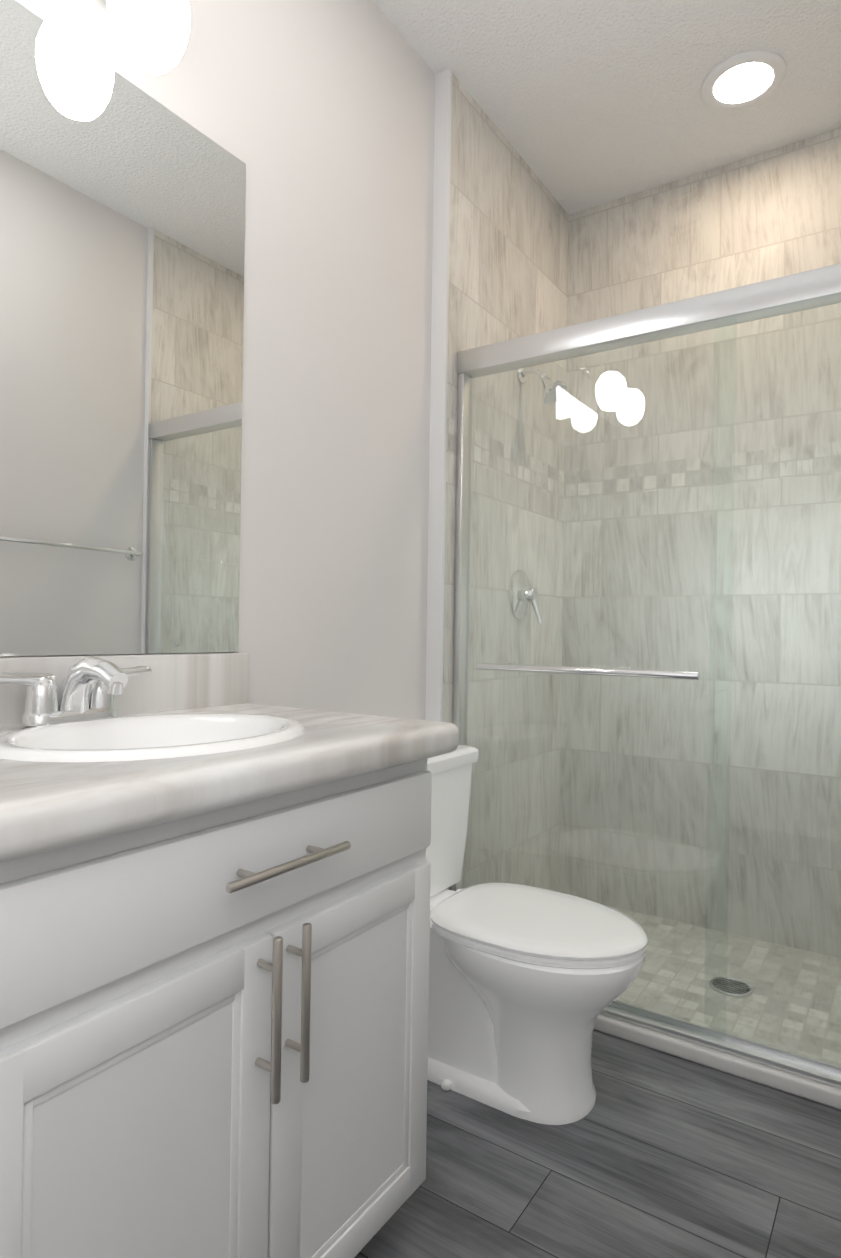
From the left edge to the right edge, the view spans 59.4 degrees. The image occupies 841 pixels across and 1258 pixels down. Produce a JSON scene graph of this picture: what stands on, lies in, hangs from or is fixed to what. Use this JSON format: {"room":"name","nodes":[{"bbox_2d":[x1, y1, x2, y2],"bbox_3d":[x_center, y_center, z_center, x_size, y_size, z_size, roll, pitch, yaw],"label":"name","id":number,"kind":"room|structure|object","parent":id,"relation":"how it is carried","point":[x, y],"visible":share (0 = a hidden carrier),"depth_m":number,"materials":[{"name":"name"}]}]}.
{"room":"bathroom","nodes":[
{"label":"bathroom","id":0,"kind":"room"},
{"bbox_2d":[0,0,434,719],"bbox_3d":[-0.699,-0.317,1.238,0.100,2.750,2.447,1,0,34],"label":"wall","id":1,"kind":"structure","parent":0,"point":[316,118],"depth_m":1.83,"materials":[{"name":"white paint"}]},
{"bbox_2d":[0,0,245,655],"bbox_3d":[-0.642,-0.485,1.222,0.005,1.059,0.910,1,0,34],"label":"mirror","id":2,"kind":"object","parent":1,"relation":"attached to","point":[122,226],"visible":1,"depth_m":1.34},
{"bbox_2d":[101,0,189,73],"bbox_3d":[-0.558,-1.099,1.174,0.184,0.253,0.500,1,0,34],"label":"vanity light","id":3,"kind":"object","parent":1,"relation":"attached to","point":[151,36],"visible":1,"depth_m":1.24,"materials":[{"name":"white glass"}]},
{"bbox_2d":[425,68,568,891],"bbox_3d":[0.259,-0.298,2.621,0.152,2.750,0.918,1,0,34],"label":"tiled wall","id":4,"kind":"structure","parent":0,"point":[500,248],"depth_m":2.49,"materials":[{"name":"beige tile"}]},
{"bbox_2d":[508,570,541,623],"bbox_3d":[0.392,-0.114,2.612,0.090,0.190,0.176,1,0,34],"label":"shower valve","id":5,"kind":"object","parent":4,"relation":"attached to","point":[513,591],"depth_m":2.60,"materials":[{"name":"silver metal"}]},
{"bbox_2d":[517,368,567,403],"bbox_3d":[0.427,-0.860,2.575,0.177,0.151,0.100,1,0,34],"label":"shower head","id":6,"kind":"object","parent":4,"relation":"attached to","point":[552,387],"depth_m":2.55},
{"bbox_2d":[450,263,840,1088],"bbox_3d":[0.700,0.099,1.871,1.432,1.885,0.128,1,0,34],"label":"shower door","id":7,"kind":"structure","parent":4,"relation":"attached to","point":[814,289],"depth_m":1.91,"materials":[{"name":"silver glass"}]},
{"bbox_2d":[354,905,840,1257],"bbox_3d":[0.227,1.113,1.210,1.700,0.118,3.465,1,0,34],"label":"floor","id":8,"kind":"structure","parent":0,"point":[653,1153],"depth_m":1.51,"materials":[{"name":"grey wood"}]},
{"bbox_2d":[0,653,458,1257],"bbox_3d":[-0.393,0.554,1.118,0.557,1.017,0.848,1,0,34],"label":"bathroom vanity","id":9,"kind":"object","parent":8,"relation":"on","point":[214,943],"visible":1,"depth_m":0.93,"materials":[{"name":"painted wood"},{"name":"brushed nickel"}]},
{"bbox_2d":[0,653,458,872],"bbox_3d":[-0.389,0.132,1.121,0.552,0.163,0.848,1,0,34],"label":"countertop","id":10,"kind":"structure","parent":9,"relation":"on","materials":[{"name":"stone"}]},
{"bbox_2d":[0,656,151,726],"bbox_3d":[-0.527,0.097,1.179,0.158,0.108,0.282,1,0,34],"label":"faucet","id":11,"kind":"object","parent":10,"relation":"on","point":[86,696],"depth_m":1.17,"materials":[{"name":"silver metal"}]},
{"bbox_2d":[0,713,304,844],"bbox_3d":[-0.387,0.229,1.095,0.370,0.161,0.476,1,0,34],"label":"sink","id":12,"kind":"object","parent":10,"relation":"in","point":[72,745],"depth_m":1.12,"materials":[{"name":"white ceramic"}]},
{"bbox_2d":[426,745,647,1124],"bbox_3d":[0.175,0.703,1.796,0.745,0.742,0.486,1,0,34],"label":"toilet","id":13,"kind":"object","parent":8,"relation":"on","point":[528,984],"visible":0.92,"depth_m":1.65,"materials":[{"name":"white ceramic"}]},
{"bbox_2d":[594,1014,840,1109],"bbox_3d":[0.694,1.061,1.881,1.432,0.040,0.093,1,0,34],"label":"sill","id":14,"kind":"structure","parent":8,"relation":"on","point":[803,1087],"depth_m":1.80,"materials":[{"name":"white stone"}]},
{"bbox_2d":[709,977,752,996],"bbox_3d":[0.925,1.065,2.197,0.120,0.006,0.120,1,0,34],"label":"shower drain","id":15,"kind":"object","parent":8,"relation":"on","point":[748,990],"depth_m":2.19,"materials":[{"name":"silver metal"}]},
{"bbox_2d":[372,0,840,214],"bbox_3d":[0.271,-1.728,1.220,1.700,0.100,3.465,1,0,34],"label":"ceiling","id":16,"kind":"structure","parent":0,"point":[584,104],"depth_m":2.23,"materials":[{"name":"white paint"}]},
{"bbox_2d":[701,50,785,109],"bbox_3d":[0.978,-1.656,2.235,0.236,0.014,0.236,1,0,34],"label":"recessed light","id":17,"kind":"object","parent":16,"relation":"in","point":[744,79],"visible":0.98,"depth_m":2.22,"materials":[{"name":"white paint"}]},
{"bbox_2d":[559,128,840,957],"bbox_3d":[1.185,-0.284,2.613,1.700,2.750,0.100,1,0,34],"label":"tiled wall","id":18,"kind":"structure","parent":0,"point":[769,215],"depth_m":2.65,"materials":[{"name":"beige tile"}]}
]}

